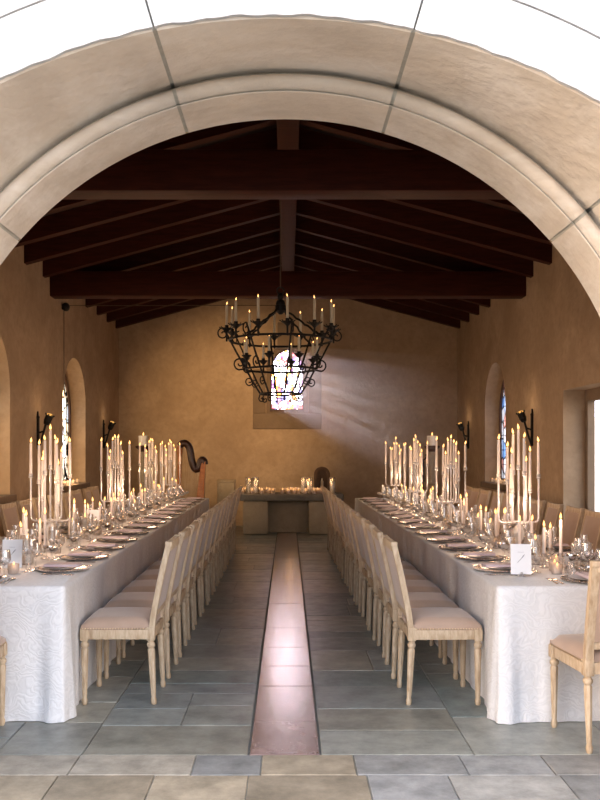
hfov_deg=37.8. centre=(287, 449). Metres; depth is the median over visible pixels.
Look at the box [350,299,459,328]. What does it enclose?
rafter
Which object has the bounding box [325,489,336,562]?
dining chair
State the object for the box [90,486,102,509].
dining chair
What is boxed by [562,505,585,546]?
dining chair
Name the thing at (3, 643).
dining chair
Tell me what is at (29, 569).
wine glass
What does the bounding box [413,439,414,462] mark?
taper candle
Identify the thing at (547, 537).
coupe glass
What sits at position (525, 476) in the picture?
taper candle
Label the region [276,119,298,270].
ridge beam
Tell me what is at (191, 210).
rafter
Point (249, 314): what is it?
candle
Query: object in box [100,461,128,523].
candelabra
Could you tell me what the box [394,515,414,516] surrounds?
napkin
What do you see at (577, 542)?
water goblet
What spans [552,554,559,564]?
votive candle
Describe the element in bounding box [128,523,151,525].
napkin
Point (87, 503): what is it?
taper candle
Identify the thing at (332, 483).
pillar candle
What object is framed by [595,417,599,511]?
wall
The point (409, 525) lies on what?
dinner plate
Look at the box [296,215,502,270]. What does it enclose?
rafter
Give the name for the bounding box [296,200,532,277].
rafter
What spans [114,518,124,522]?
coupe glass
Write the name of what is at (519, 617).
tablecloth
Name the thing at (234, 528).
dining chair
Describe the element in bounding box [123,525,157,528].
charger plate
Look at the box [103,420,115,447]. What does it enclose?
torch
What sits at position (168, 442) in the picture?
taper candle
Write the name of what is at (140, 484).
taper candle
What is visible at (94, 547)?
dinner plate
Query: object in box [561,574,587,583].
charger plate
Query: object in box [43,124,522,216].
ceiling
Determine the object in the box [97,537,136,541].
charger plate
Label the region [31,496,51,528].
dining chair
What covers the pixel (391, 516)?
charger plate
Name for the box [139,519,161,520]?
napkin
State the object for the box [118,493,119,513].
taper candle
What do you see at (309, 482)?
pillar candle
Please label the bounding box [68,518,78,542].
glass
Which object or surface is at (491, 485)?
window
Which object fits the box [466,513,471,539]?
champagne flute
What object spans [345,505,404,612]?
dining chair
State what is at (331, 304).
candle
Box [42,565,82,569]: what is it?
dinner plate
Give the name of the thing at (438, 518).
bowl
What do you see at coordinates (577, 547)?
bowl
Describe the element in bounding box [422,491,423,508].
taper candle
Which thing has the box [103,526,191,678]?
dining chair
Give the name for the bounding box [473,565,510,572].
charger plate
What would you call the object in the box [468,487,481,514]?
dining chair
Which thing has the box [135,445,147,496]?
pedestal
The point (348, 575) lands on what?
dining chair
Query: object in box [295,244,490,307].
rafter
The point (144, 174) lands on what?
tie beam
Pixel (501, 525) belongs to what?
champagne flute
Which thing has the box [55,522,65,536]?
coupe glass
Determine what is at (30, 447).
taper candle
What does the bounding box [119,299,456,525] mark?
wall
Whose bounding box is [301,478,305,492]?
pillar candle
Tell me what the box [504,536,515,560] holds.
water goblet
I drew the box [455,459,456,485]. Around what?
taper candle
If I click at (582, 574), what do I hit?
napkin
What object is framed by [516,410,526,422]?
cup
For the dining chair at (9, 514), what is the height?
0.995 m
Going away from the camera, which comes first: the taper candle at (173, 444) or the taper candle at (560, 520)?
the taper candle at (560, 520)
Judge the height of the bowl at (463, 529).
0.040 m
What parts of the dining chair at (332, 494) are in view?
leg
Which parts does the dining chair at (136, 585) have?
leg, seat, leg, seat frame, leg, backrest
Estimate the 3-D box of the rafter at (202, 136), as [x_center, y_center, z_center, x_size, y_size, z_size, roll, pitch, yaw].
[-1.805,-3.015,8.920,3.510,1.184,0.130,0,0,0]
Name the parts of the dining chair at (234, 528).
leg, backrest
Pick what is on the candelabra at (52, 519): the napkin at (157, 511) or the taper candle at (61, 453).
the taper candle at (61, 453)
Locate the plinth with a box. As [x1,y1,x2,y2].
[217,479,235,503]
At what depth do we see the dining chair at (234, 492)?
11.50 m
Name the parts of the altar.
leg, panel, leg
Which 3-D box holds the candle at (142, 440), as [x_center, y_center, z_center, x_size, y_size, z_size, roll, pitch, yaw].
[-2.580,-0.200,15.600,0.180,0.239,0.180,0,0,0]
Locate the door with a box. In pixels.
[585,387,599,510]
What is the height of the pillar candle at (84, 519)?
0.197 m
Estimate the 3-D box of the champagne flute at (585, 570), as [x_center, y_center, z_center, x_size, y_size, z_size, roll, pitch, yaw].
[1.895,0.659,5.589,0.068,0.235,0.070,0,0,-25]
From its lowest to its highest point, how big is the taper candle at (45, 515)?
0.287 m
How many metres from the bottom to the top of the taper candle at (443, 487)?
0.287 m
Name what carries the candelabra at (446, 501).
on the tablecloth at (519, 617)
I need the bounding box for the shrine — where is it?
[314,467,329,490]
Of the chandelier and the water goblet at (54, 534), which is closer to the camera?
the water goblet at (54, 534)
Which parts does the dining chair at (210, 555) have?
leg, leg, backrest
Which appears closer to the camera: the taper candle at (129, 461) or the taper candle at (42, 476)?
the taper candle at (42, 476)
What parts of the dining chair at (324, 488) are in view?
leg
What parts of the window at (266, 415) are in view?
sill, frame, pane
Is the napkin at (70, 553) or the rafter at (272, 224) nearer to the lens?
the napkin at (70, 553)
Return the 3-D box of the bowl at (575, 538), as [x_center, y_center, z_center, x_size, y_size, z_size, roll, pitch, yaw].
[1.892,0.625,5.667,0.082,0.107,0.082,0,0,10]
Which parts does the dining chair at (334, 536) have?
backrest, leg, leg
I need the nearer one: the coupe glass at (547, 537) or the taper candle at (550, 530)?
the taper candle at (550, 530)
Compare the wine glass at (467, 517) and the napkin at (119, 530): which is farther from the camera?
the napkin at (119, 530)
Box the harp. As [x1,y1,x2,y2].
[176,440,207,497]
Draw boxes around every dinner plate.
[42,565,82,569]
[65,554,102,557]
[85,545,118,548]
[106,537,131,540]
[116,531,143,533]
[129,525,153,527]
[140,520,162,522]
[163,509,181,510]
[381,509,400,510]
[403,521,423,522]
[409,525,433,527]
[419,531,444,533]
[431,537,457,540]
[444,545,476,548]
[460,554,496,557]
[480,565,510,569]
[546,545,570,548]
[568,574,587,580]
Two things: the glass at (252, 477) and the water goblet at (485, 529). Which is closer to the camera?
the water goblet at (485, 529)
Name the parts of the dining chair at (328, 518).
backrest, leg, leg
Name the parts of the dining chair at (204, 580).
leg, leg, backrest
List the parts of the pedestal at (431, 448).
dish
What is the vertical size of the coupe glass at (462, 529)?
0.128 m
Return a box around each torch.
[36,411,54,449]
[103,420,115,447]
[456,421,468,448]
[516,409,533,445]
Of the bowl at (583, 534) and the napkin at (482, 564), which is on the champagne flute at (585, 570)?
the bowl at (583, 534)
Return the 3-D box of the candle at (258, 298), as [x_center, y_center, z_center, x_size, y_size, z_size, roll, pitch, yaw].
[-0.322,-1.526,9.432,0.031,0.313,0.031,0,0,-8]
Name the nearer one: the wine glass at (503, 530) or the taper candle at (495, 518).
the wine glass at (503, 530)
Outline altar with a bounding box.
[240,492,343,533]
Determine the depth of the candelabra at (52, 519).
6.72 m
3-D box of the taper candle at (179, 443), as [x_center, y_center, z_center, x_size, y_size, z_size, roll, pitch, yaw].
[-1.675,0.040,13.550,0.023,0.317,0.023,0,0,2]
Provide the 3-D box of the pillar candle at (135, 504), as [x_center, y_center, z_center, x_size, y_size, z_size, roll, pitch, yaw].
[-1.785,0.668,10.200,0.065,0.197,0.065,0,0,14]
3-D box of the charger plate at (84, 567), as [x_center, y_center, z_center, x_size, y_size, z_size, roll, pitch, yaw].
[-1.460,0.767,5.660,0.344,0.020,0.342,0,0,29]
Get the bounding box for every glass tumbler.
[563,553,575,570]
[564,560,577,573]
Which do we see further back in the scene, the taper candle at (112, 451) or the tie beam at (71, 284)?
the tie beam at (71, 284)
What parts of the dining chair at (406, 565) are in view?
backrest, leg, seat frame, leg, seat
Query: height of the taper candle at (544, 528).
0.237 m
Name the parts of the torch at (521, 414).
arm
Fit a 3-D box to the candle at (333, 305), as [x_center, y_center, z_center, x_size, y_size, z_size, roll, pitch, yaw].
[0.524,-1.526,10.080,0.031,0.313,0.031,0,0,0]
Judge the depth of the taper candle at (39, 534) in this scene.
6.43 m
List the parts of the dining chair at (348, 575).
backrest, leg, leg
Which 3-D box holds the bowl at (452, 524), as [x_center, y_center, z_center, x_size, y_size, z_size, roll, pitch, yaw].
[1.483,0.669,7.881,0.100,0.040,0.100,0,0,-7]
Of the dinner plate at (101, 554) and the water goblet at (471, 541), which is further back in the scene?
the water goblet at (471, 541)
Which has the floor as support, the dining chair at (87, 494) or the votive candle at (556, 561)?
the dining chair at (87, 494)
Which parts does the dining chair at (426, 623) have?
backrest, leg, leg, seat frame, seat, nail trim, leg, leg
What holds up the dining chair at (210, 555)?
on the floor
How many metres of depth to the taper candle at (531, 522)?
6.27 m
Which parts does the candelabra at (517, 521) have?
arm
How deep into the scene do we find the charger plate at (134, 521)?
9.26 m
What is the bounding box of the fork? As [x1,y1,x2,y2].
[41,574,70,574]
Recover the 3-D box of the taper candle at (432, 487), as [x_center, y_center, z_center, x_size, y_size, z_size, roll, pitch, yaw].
[1.648,0.555,9.966,0.023,0.287,0.023,0,0,12]
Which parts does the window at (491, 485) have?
sill, frame, pane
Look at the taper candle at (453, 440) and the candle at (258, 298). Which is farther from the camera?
the candle at (258, 298)
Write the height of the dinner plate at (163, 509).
0.016 m
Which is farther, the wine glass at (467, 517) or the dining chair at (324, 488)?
the dining chair at (324, 488)
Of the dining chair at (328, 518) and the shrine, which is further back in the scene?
the shrine
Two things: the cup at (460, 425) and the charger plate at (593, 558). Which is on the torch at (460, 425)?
the cup at (460, 425)
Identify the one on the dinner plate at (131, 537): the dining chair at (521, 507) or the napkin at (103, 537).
the napkin at (103, 537)
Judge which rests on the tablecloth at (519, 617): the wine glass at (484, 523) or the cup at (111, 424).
the wine glass at (484, 523)
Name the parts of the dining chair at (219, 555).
leg, leg, backrest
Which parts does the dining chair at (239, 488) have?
leg, leg, backrest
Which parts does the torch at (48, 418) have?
arm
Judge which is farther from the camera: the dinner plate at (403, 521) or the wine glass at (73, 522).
the dinner plate at (403, 521)
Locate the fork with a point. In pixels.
(41, 574)
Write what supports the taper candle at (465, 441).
on the candelabra at (446, 501)
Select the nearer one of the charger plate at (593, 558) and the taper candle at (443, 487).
the charger plate at (593, 558)
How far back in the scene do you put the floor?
4.92 m
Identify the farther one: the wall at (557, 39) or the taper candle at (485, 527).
the taper candle at (485, 527)
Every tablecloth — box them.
[0,498,208,722]
[355,498,599,724]
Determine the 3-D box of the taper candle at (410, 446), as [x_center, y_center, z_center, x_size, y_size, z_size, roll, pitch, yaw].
[1.597,0.091,11.466,0.023,0.304,0.023,0,0,-38]
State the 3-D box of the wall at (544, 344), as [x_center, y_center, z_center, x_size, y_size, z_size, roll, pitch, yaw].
[3.630,-0.550,11.245,0.340,4.400,13.990,0,0,0]
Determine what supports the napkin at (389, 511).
on the dinner plate
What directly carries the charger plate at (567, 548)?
on the tablecloth at (519, 617)
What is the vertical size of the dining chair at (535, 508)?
0.995 m
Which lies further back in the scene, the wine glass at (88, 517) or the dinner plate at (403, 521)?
the dinner plate at (403, 521)
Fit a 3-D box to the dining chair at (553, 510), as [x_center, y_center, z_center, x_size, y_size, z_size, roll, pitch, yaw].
[2.541,1.052,9.169,0.561,0.995,0.462,0,0,1]
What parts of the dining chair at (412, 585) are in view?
backrest, leg, seat frame, leg, seat, leg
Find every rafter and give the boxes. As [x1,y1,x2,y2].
[14,200,189,247]
[24,200,266,264]
[43,200,279,277]
[45,127,277,214]
[73,215,279,270]
[85,244,279,307]
[97,256,281,314]
[107,266,281,321]
[116,299,225,328]
[131,230,279,270]
[143,120,276,149]
[294,256,478,314]
[294,266,468,321]
[295,230,444,270]
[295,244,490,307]
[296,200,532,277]
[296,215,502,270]
[298,127,521,212]
[299,120,426,149]
[309,200,551,264]
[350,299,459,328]
[386,200,553,245]
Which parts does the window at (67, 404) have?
pane, frame, sill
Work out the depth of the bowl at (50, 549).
5.83 m
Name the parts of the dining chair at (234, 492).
leg, leg, backrest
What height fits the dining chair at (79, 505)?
0.995 m
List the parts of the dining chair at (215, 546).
leg, leg, backrest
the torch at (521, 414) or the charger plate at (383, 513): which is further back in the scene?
the torch at (521, 414)
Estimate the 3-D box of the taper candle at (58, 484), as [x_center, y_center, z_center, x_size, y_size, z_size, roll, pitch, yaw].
[-1.765,0.241,6.727,0.023,0.346,0.023,0,0,-6]
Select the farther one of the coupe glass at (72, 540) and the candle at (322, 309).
the candle at (322, 309)
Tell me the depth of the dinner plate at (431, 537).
7.39 m
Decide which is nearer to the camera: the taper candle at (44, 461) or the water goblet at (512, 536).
the water goblet at (512, 536)
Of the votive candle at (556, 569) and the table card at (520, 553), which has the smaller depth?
the table card at (520, 553)
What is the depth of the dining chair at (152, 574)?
7.19 m
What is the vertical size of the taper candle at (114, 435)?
0.301 m
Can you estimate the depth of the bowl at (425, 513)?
9.07 m
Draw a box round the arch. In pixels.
[0,0,599,316]
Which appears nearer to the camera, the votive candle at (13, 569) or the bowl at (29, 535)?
the votive candle at (13, 569)
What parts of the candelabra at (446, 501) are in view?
arm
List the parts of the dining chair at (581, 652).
leg, nail trim, seat, seat frame, leg, backrest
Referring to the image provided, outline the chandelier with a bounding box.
[217,287,341,402]
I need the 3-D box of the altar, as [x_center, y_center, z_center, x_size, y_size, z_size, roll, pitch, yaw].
[0.070,1.177,16.350,1.900,0.745,0.800,0,0,0]
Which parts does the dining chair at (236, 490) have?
leg, backrest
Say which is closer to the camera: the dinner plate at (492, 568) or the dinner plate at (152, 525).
the dinner plate at (492, 568)
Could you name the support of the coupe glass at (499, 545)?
on the tablecloth at (519, 617)
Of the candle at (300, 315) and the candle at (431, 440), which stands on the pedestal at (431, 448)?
the candle at (431, 440)
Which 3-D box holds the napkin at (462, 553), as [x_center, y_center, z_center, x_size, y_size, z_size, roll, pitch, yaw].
[1.363,0.743,6.265,0.230,0.016,0.110,0,0,2]
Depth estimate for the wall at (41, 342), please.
12.64 m
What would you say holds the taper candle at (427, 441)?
on the candelabra at (413, 474)
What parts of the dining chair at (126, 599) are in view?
leg, leg, seat, leg, seat frame, leg, backrest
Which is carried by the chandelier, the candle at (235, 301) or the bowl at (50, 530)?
the candle at (235, 301)
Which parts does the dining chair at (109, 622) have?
leg, leg, nail trim, seat, seat frame, leg, leg, backrest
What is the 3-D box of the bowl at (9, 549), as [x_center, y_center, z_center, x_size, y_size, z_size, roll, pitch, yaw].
[-1.740,0.660,5.365,0.082,0.097,0.082,0,0,0]
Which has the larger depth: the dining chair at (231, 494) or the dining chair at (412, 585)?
the dining chair at (231, 494)
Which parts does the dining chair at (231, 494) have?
leg, leg, backrest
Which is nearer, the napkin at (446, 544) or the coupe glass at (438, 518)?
the napkin at (446, 544)
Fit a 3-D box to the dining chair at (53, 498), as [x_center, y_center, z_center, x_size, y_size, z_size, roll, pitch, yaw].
[-2.679,1.052,10.977,0.561,0.995,0.462,0,0,2]
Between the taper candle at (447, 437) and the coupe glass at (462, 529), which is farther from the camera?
the taper candle at (447, 437)
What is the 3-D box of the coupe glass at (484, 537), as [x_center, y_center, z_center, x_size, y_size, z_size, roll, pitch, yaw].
[1.492,0.713,6.674,0.100,0.128,0.100,0,0,31]
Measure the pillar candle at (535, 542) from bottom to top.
0.197 m
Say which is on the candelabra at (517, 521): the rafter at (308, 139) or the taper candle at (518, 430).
the taper candle at (518, 430)
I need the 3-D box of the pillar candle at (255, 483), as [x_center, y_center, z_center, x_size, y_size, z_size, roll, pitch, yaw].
[-0.600,0.656,16.200,0.086,0.276,0.086,0,0,33]
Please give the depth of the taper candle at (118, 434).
9.39 m
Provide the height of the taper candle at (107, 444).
0.318 m
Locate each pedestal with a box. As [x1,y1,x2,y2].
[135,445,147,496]
[424,445,439,499]
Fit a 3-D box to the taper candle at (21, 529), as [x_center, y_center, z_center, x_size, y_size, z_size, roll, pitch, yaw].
[-1.885,0.600,6.180,0.023,0.197,0.023,0,0,8]
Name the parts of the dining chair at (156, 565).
seat, leg, seat frame, leg, backrest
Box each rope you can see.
[62,303,274,310]
[280,200,280,286]
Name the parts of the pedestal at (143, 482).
dish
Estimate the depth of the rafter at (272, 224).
13.20 m
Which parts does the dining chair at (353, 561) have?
backrest, leg, leg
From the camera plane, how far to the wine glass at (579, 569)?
5.65 m
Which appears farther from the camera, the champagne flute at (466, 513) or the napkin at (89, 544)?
the champagne flute at (466, 513)
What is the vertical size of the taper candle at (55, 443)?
0.296 m
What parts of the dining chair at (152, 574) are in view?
seat, leg, leg, backrest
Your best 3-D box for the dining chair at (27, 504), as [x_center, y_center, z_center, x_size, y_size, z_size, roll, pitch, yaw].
[-2.684,1.052,9.765,0.561,0.995,0.462,0,0,0]
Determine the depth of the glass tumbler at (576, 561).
5.51 m
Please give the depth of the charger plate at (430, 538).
7.43 m
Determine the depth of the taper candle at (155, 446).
11.58 m
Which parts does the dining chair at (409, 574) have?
backrest, leg, seat frame, leg, seat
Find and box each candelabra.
[29,465,71,551]
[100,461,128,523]
[159,461,179,490]
[384,459,406,499]
[403,460,428,509]
[435,462,466,521]
[496,468,540,553]
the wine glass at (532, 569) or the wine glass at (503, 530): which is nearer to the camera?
the wine glass at (532, 569)
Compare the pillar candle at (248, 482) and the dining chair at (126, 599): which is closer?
the dining chair at (126, 599)
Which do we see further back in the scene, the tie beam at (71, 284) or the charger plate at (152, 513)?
the tie beam at (71, 284)
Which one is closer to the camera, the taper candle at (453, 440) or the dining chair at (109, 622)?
the dining chair at (109, 622)
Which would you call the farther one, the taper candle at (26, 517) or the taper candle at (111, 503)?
the taper candle at (111, 503)
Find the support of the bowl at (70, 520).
on the champagne flute at (73, 549)
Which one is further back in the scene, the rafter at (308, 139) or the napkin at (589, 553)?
the rafter at (308, 139)
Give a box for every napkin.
[42,562,81,566]
[47,529,63,531]
[67,552,102,555]
[87,543,118,545]
[102,536,130,538]
[117,529,143,531]
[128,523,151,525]
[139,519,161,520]
[147,515,168,516]
[156,511,175,512]
[175,502,191,503]
[371,502,387,503]
[388,511,407,512]
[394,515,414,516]
[401,519,423,520]
[411,524,434,525]
[421,529,447,531]
[433,536,460,538]
[445,543,476,545]
[461,552,495,555]
[481,563,510,566]
[502,529,523,531]
[516,535,540,537]
[540,543,568,545]
[563,552,599,555]
[575,572,588,578]
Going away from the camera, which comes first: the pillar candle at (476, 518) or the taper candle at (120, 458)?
the pillar candle at (476, 518)
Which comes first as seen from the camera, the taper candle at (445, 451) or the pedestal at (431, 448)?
the taper candle at (445, 451)
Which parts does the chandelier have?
hanging rod, hanging rod, hanging rod, hanging rod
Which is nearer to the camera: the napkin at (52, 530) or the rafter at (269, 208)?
the napkin at (52, 530)
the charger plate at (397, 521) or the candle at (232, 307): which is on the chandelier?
the candle at (232, 307)
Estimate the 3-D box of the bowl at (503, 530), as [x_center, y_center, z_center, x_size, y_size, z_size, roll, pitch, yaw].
[1.575,0.625,6.255,0.082,0.107,0.082,0,0,38]
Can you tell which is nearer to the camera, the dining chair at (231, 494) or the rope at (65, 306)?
the dining chair at (231, 494)
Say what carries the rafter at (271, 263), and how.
attached to the ceiling
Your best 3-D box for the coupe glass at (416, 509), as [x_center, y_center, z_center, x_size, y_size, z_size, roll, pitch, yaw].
[1.447,0.713,9.709,0.100,0.128,0.100,0,0,25]
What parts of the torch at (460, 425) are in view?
arm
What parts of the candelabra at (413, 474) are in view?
arm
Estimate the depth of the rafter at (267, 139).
9.72 m
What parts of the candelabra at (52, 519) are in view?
arm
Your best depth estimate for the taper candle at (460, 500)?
8.17 m
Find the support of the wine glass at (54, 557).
on the tablecloth at (42, 617)
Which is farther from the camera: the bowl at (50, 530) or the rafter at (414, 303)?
the rafter at (414, 303)
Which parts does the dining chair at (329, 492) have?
backrest, leg, leg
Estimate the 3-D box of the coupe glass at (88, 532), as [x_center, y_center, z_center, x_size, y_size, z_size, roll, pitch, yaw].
[-1.600,0.713,7.060,0.100,0.128,0.100,0,0,39]
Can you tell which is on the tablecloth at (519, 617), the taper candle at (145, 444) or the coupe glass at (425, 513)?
the coupe glass at (425, 513)
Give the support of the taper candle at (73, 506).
on the candle holder
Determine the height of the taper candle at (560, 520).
0.287 m
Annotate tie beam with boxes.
[50,271,525,298]
[62,150,506,199]
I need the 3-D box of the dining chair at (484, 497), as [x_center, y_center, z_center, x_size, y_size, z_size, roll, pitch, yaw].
[2.502,1.052,12.196,0.561,0.995,0.462,0,0,-2]
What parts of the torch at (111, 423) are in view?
arm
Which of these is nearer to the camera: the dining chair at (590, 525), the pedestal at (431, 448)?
the dining chair at (590, 525)
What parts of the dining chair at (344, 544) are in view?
backrest, leg, leg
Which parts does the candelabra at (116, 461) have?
arm, arm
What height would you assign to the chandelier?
1.325 m
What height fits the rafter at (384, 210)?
1.184 m
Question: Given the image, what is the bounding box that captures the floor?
[0,526,599,799]
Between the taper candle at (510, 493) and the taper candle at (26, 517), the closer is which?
the taper candle at (26, 517)
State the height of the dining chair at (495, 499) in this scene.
0.995 m
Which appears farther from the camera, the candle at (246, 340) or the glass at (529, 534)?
the candle at (246, 340)
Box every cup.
[44,413,54,425]
[108,421,115,429]
[456,422,463,430]
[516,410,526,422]
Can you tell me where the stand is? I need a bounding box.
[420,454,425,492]
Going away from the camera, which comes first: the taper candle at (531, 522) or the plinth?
the taper candle at (531, 522)
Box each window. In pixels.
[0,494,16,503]
[62,373,89,491]
[253,322,320,428]
[480,379,505,490]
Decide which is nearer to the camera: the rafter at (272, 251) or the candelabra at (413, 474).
the candelabra at (413, 474)
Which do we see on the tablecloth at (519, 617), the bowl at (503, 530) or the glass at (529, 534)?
the glass at (529, 534)
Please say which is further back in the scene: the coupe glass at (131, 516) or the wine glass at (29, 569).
the coupe glass at (131, 516)
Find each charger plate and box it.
[32,531,67,534]
[35,565,88,572]
[59,554,107,559]
[80,545,123,549]
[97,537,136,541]
[111,531,148,534]
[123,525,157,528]
[134,521,166,523]
[144,516,173,518]
[152,513,180,514]
[383,513,411,514]
[389,516,419,518]
[397,521,427,523]
[405,526,439,528]
[415,531,451,534]
[426,537,465,541]
[439,545,482,549]
[454,554,502,559]
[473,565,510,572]
[540,546,575,549]
[555,554,599,559]
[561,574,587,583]
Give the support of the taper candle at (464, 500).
on the candle holder
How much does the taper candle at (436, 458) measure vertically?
0.345 m
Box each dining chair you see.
[0,502,20,539]
[0,635,6,725]
[16,499,37,534]
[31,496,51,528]
[47,494,65,525]
[61,491,76,520]
[70,489,83,516]
[80,534,180,704]
[82,487,94,509]
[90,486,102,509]
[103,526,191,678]
[121,520,199,657]
[135,514,206,639]
[146,509,212,624]
[158,505,218,612]
[207,502,222,600]
[212,499,226,591]
[217,496,230,582]
[221,493,233,575]
[224,491,235,568]
[228,489,238,559]
[230,487,240,557]
[233,486,242,552]
[320,486,330,552]
[323,487,332,557]
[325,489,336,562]
[328,491,339,568]
[331,493,341,574]
[333,496,346,583]
[337,499,351,591]
[340,502,355,601]
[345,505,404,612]
[350,510,417,624]
[355,514,426,639]
[364,520,442,657]
[371,526,458,679]
[381,535,482,704]
[462,486,470,509]
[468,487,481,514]
[476,489,491,516]
[488,491,503,517]
[500,493,514,523]
[512,496,528,528]
[523,498,545,534]
[541,502,563,537]
[548,560,599,753]
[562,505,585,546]
[578,509,599,553]
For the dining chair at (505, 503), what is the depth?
10.92 m
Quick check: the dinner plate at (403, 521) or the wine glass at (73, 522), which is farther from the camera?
the dinner plate at (403, 521)
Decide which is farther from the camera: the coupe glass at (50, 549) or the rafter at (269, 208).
the rafter at (269, 208)
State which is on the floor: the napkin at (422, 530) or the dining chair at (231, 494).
the dining chair at (231, 494)
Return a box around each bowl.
[0,549,10,565]
[22,535,30,554]
[24,538,36,554]
[29,542,41,557]
[43,546,57,552]
[49,530,60,544]
[55,522,65,525]
[70,520,76,536]
[423,512,432,515]
[434,516,443,520]
[447,522,457,526]
[460,527,471,532]
[477,534,489,539]
[496,543,509,548]
[502,530,513,543]
[562,554,577,561]
[574,538,586,554]
[575,546,590,552]
[580,534,588,554]
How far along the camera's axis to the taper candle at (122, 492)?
9.54 m
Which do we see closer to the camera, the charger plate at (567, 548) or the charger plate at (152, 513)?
the charger plate at (567, 548)
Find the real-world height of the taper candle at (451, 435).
0.296 m
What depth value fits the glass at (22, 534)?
5.94 m
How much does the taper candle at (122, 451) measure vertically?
0.300 m
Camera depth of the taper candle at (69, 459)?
6.71 m
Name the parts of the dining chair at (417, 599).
backrest, leg, seat frame, leg, seat, leg, leg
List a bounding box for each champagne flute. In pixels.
[21,535,31,572]
[47,530,56,559]
[70,520,77,550]
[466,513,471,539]
[482,518,488,547]
[501,525,507,557]
[549,526,558,559]
[579,534,588,571]
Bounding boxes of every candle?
[9,562,17,572]
[20,521,22,537]
[22,507,24,540]
[22,534,31,562]
[25,511,27,537]
[29,437,31,475]
[38,439,40,481]
[38,519,41,544]
[41,456,43,498]
[43,435,45,472]
[43,451,45,488]
[43,509,46,546]
[49,424,51,466]
[54,435,56,471]
[55,438,57,481]
[57,460,59,503]
[60,448,62,488]
[68,437,70,475]
[68,513,70,536]
[71,518,76,536]
[73,506,74,534]
[81,514,86,532]
[87,503,89,529]
[100,438,101,468]
[103,497,105,519]
[107,444,108,472]
[108,457,110,484]
[110,498,112,520]
[111,438,113,466]
[114,435,115,462]
[114,497,116,518]
[117,434,118,465]
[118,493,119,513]
[119,442,121,472]
[120,473,121,488]
[122,451,123,478]
[122,492,123,513]
[128,440,130,468]
[132,500,137,515]
[138,432,147,444]
[140,484,141,506]
[144,444,145,467]
[148,440,149,462]
[150,439,151,459]
[153,482,154,501]
[154,446,155,467]
[156,450,157,472]
[161,441,162,464]
[168,442,169,460]
[173,444,174,465]
[179,443,180,462]
[225,303,227,324]
[231,307,232,327]
[234,298,236,320]
[245,337,247,352]
[247,479,250,492]
[248,310,250,330]
[253,479,257,492]
[257,295,259,318]
[262,343,264,357]
[268,335,269,350]
[273,315,275,332]
[286,295,288,317]
[299,312,301,331]
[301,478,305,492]
[307,480,311,492]
[313,296,315,319]
[321,309,322,329]
[330,300,332,322]
[330,479,334,492]
[333,305,334,324]
[385,441,386,462]
[391,449,392,469]
[396,443,397,461]
[409,446,410,468]
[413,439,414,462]
[415,435,416,459]
[419,453,420,478]
[421,449,422,472]
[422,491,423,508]
[426,441,427,464]
[427,433,436,444]
[432,487,433,510]
[435,437,437,468]
[442,444,443,472]
[442,487,443,510]
[444,465,445,489]
[445,451,446,478]
[447,437,448,465]
[450,435,451,462]
[453,440,454,466]
[455,441,456,461]
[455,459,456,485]
[458,451,459,478]
[459,494,461,524]
[463,500,464,525]
[464,441,465,468]
[465,493,467,521]
[474,513,478,533]
[479,505,481,531]
[484,507,486,534]
[486,519,493,541]
[494,509,496,538]
[497,435,499,476]
[497,507,498,536]
[503,509,505,537]
[506,442,508,481]
[509,464,511,504]
[510,448,513,490]
[512,429,514,472]
[517,424,519,467]
[518,516,520,543]
[523,433,525,473]
[524,456,526,499]
[528,446,531,490]
[530,515,532,543]
[531,535,539,562]
[537,436,539,476]
[542,521,545,555]
[548,522,551,550]
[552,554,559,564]
[552,562,561,572]
[559,513,561,555]
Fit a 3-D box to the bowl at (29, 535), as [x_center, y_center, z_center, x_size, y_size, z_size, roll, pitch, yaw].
[-1.669,0.607,5.582,0.053,0.130,0.053,0,0,-35]
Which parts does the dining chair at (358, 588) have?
backrest, leg, leg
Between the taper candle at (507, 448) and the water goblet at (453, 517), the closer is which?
the taper candle at (507, 448)
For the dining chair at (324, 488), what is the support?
on the floor
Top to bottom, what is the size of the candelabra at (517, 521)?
0.662 m
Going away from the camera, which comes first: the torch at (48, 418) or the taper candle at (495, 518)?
the taper candle at (495, 518)
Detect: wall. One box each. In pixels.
[0,0,599,312]
[0,245,118,539]
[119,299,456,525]
[457,245,599,545]
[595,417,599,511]
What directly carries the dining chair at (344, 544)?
on the floor
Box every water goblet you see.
[0,549,10,577]
[29,542,41,568]
[54,534,64,556]
[75,526,84,547]
[453,517,461,535]
[467,522,476,542]
[484,529,494,550]
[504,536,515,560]
[532,546,541,572]
[570,542,582,568]
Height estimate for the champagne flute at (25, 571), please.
0.235 m
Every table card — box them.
[2,539,21,567]
[89,510,99,527]
[451,510,463,529]
[510,544,531,574]
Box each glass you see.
[20,534,33,564]
[24,538,36,570]
[43,546,57,561]
[49,530,60,558]
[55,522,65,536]
[66,537,78,543]
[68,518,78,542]
[71,522,79,548]
[83,530,95,535]
[88,517,96,540]
[101,524,110,528]
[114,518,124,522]
[126,514,135,518]
[252,477,258,493]
[306,477,312,493]
[329,477,335,493]
[414,508,422,511]
[423,512,432,523]
[434,516,443,528]
[447,522,457,535]
[460,527,471,542]
[466,517,475,540]
[477,534,489,551]
[483,523,492,549]
[496,543,509,562]
[502,530,513,558]
[525,553,535,574]
[527,538,539,570]
[529,534,541,564]
[547,537,558,555]
[551,564,562,574]
[562,554,577,575]
[574,538,586,570]
[575,546,590,566]
[580,542,593,566]

